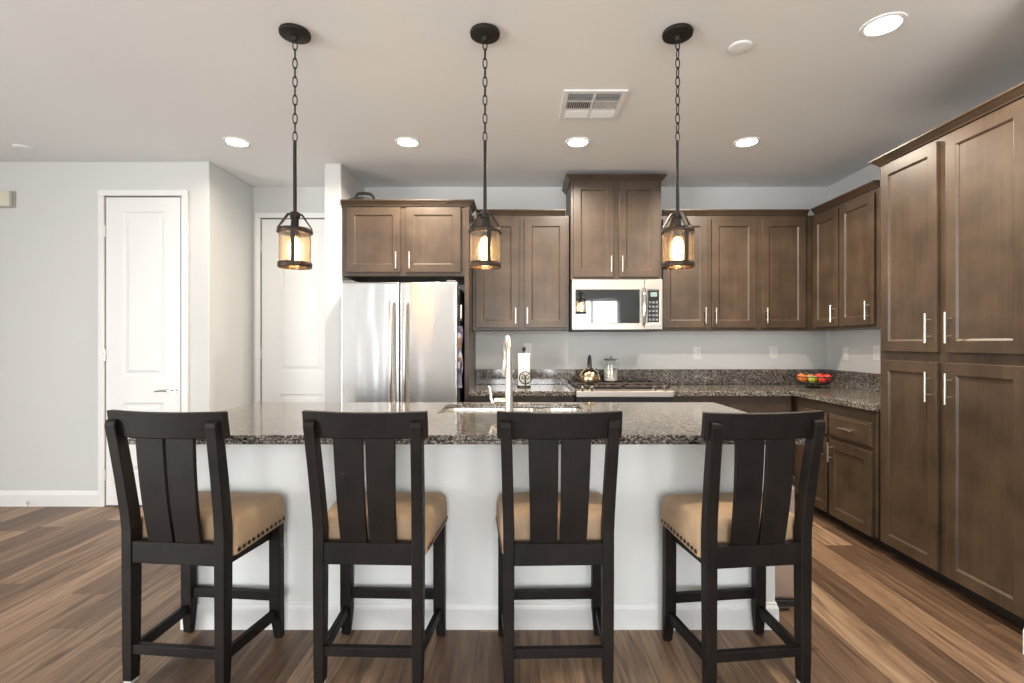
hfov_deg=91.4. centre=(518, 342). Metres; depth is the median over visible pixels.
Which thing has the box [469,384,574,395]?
countertop
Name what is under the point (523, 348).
paper towel holder
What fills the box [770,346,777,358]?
wall outlet
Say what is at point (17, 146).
smoke detector
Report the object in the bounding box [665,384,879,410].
countertop
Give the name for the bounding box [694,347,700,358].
wall outlet
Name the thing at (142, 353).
door
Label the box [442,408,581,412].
sink
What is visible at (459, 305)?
holder
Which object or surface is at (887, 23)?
recessed light
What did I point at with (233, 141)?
recessed light
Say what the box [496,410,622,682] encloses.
bar stool
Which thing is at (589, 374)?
tea kettle
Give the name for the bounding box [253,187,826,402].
wall
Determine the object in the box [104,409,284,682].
bar stool
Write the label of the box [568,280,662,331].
microwave
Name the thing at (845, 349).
wall outlet
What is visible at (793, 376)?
fruit bowl
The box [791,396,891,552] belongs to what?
base cabinet
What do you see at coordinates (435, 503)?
seat cushion
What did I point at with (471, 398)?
base cabinet
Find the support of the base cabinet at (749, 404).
on the floor
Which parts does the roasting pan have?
lid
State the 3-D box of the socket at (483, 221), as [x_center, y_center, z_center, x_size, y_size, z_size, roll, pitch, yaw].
[-0.158,-0.534,2.326,0.044,0.095,0.044,0,0,-17]
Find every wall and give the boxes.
[0,161,252,490]
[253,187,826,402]
[827,164,879,373]
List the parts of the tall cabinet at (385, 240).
door, crown moulding, handle, door, panel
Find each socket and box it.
[481,218,486,224]
[674,218,680,225]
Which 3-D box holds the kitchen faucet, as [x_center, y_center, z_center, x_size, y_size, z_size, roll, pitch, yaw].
[-0.096,0.169,2.760,0.145,0.425,0.236,0,0,0]
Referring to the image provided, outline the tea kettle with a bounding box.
[579,355,599,382]
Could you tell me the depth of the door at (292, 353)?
4.62 m
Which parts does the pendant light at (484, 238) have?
rod, lamp shade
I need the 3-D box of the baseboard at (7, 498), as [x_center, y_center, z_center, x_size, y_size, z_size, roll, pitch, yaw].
[-4.367,1.235,3.968,2.065,0.122,0.014,0,0,0]
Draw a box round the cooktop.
[567,383,666,392]
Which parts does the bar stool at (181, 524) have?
leg, crest rail, rail, leg, leg, seat frame, leg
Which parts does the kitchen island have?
baseboard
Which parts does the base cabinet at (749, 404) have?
drawer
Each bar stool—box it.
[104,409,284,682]
[302,410,447,682]
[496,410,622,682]
[661,410,825,682]
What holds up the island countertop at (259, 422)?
on the kitchen island
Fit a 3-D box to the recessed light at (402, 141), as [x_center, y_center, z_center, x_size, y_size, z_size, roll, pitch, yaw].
[-0.800,-1.443,3.600,0.176,0.008,0.176,0,0,0]
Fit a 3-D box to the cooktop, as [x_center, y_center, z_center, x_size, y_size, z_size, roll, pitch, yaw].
[0.830,0.383,4.284,0.770,0.026,0.655,0,0,0]
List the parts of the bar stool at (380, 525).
leg, leg, crest rail, rail, leg, leg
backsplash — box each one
[476,369,825,383]
[826,369,879,390]
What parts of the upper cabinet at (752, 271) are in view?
door, door, crown moulding, handle, door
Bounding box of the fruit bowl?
[792,375,835,387]
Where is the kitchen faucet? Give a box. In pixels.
[488,335,513,411]
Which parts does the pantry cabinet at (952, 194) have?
door, door, handle, handle, crown moulding, handle, handle, door, door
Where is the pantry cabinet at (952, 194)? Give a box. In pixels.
[869,82,1023,626]
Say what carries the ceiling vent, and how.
in the ceiling
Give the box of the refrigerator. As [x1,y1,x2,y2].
[341,280,463,401]
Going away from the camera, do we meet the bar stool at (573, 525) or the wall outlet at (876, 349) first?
the bar stool at (573, 525)
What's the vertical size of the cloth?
0.490 m
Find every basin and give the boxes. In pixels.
[442,408,538,412]
[542,408,581,411]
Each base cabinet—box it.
[469,396,573,401]
[673,396,790,412]
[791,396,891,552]
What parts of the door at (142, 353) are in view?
handle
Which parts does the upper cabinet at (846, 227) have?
door, handle, crown moulding, door, handle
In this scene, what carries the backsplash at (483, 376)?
attached to the wall at (550, 349)
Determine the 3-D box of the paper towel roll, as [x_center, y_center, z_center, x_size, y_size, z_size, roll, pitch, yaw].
[0.043,0.229,4.340,0.105,0.280,0.105,0,0,0]
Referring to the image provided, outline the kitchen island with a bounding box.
[180,444,778,629]
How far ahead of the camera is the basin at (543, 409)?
3.07 m
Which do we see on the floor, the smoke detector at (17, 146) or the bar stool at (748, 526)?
the bar stool at (748, 526)
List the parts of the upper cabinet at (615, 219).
door, crown moulding, door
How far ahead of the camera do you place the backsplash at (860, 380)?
4.21 m
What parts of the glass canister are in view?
lid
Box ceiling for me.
[0,0,1023,186]
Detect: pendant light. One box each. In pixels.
[276,23,312,269]
[468,23,501,269]
[661,23,694,269]
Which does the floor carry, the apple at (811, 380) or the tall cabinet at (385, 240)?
the tall cabinet at (385, 240)
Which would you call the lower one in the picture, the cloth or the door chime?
the cloth
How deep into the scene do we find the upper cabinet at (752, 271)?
4.30 m
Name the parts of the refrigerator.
door, handle, handle, door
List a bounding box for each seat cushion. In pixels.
[141,491,284,555]
[328,492,446,553]
[496,492,601,552]
[662,492,794,557]
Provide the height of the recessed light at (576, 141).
0.008 m
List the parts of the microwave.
handle, control panel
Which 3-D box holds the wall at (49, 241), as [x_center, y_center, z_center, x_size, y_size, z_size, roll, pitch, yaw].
[-3.932,-0.075,4.367,2.936,2.743,0.783,0,0,0]
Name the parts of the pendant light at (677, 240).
rod, lamp shade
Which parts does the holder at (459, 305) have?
plate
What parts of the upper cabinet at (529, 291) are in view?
door, crown moulding, door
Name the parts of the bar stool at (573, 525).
leg, leg, rail, crest rail, leg, leg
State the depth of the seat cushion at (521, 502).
1.95 m
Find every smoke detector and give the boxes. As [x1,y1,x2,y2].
[12,144,36,151]
[728,40,752,53]
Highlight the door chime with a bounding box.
[0,190,15,207]
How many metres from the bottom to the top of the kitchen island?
0.873 m
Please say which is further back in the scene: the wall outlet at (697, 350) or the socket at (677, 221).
the wall outlet at (697, 350)
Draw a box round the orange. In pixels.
[798,373,807,381]
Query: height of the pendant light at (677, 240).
1.096 m
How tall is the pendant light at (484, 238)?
1.096 m
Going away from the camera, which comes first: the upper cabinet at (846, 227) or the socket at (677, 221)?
the socket at (677, 221)
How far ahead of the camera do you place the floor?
2.19 m
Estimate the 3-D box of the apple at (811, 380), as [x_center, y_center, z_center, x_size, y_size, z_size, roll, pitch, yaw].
[2.465,0.304,4.204,0.059,0.064,0.060,0,0,28]
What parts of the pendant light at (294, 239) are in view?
rod, lamp shade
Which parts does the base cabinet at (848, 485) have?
drawer, door, handle, drawer, door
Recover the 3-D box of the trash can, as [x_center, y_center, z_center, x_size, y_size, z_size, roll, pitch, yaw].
[1.272,0.974,2.603,0.182,0.645,0.376,0,0,0]
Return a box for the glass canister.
[603,355,618,381]
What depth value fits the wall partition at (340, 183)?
4.02 m
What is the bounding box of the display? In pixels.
[650,292,656,296]
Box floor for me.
[0,499,1023,682]
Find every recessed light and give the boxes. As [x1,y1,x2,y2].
[223,137,250,146]
[395,137,419,146]
[566,137,589,146]
[734,137,759,146]
[860,12,907,36]
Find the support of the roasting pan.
on the tall cabinet at (385, 240)
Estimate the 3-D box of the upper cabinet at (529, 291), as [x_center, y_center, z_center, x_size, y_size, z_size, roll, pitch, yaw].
[0.016,-0.625,4.444,0.828,1.032,0.387,0,0,0]
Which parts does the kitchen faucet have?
lever, handle, spout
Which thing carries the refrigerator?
on the floor
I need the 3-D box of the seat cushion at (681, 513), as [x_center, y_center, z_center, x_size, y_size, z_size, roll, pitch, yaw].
[0.872,0.733,2.064,0.480,0.168,0.304,0,0,-6]
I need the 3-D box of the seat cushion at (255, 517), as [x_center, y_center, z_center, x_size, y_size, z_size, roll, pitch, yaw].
[-1.281,0.733,2.082,0.480,0.168,0.304,0,0,5]
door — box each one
[104,197,180,504]
[260,219,324,401]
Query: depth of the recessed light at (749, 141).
3.59 m
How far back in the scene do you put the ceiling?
2.80 m
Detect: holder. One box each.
[458,296,462,320]
[517,347,531,387]
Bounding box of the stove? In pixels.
[567,380,673,401]
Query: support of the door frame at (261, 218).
attached to the wall at (550, 349)
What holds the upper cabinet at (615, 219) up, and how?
attached to the wall at (550, 349)
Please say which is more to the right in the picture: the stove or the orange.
the orange
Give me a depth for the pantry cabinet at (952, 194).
2.52 m
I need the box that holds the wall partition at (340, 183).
[325,163,363,401]
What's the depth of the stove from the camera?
3.93 m
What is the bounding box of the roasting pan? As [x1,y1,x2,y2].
[350,192,374,198]
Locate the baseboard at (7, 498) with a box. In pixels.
[0,491,97,506]
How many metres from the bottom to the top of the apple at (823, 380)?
0.076 m
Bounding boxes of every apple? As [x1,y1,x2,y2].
[808,376,815,382]
[818,374,827,382]
[824,374,831,381]
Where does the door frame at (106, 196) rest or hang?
attached to the wall at (49, 241)
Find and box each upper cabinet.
[473,209,568,330]
[562,174,667,282]
[661,209,811,330]
[808,180,879,330]
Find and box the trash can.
[775,475,795,608]
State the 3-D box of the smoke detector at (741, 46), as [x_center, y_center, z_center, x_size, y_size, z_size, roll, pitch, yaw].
[1.080,-1.441,2.440,0.108,0.010,0.108,0,0,0]
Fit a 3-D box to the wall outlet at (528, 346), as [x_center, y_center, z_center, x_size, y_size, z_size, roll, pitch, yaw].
[0.082,0.061,4.633,0.072,0.116,0.008,0,0,0]
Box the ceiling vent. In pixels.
[559,89,627,118]
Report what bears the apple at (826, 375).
in the fruit bowl
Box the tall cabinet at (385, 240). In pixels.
[340,199,476,401]
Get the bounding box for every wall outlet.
[524,343,531,355]
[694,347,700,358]
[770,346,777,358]
[843,347,848,359]
[873,346,879,360]
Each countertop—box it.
[128,402,804,443]
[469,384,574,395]
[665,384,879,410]
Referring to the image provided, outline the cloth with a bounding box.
[458,326,462,387]
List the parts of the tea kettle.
handle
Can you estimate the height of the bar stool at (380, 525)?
1.046 m
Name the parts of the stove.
control panel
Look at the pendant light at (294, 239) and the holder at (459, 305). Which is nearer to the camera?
the pendant light at (294, 239)
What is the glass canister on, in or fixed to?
on the stove
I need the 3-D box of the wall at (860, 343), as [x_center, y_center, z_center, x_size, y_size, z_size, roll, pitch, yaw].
[2.917,-0.075,3.361,0.120,2.743,2.553,0,0,0]
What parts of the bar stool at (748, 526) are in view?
leg, seat frame, leg, leg, rail, crest rail, leg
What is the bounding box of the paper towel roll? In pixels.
[518,353,529,385]

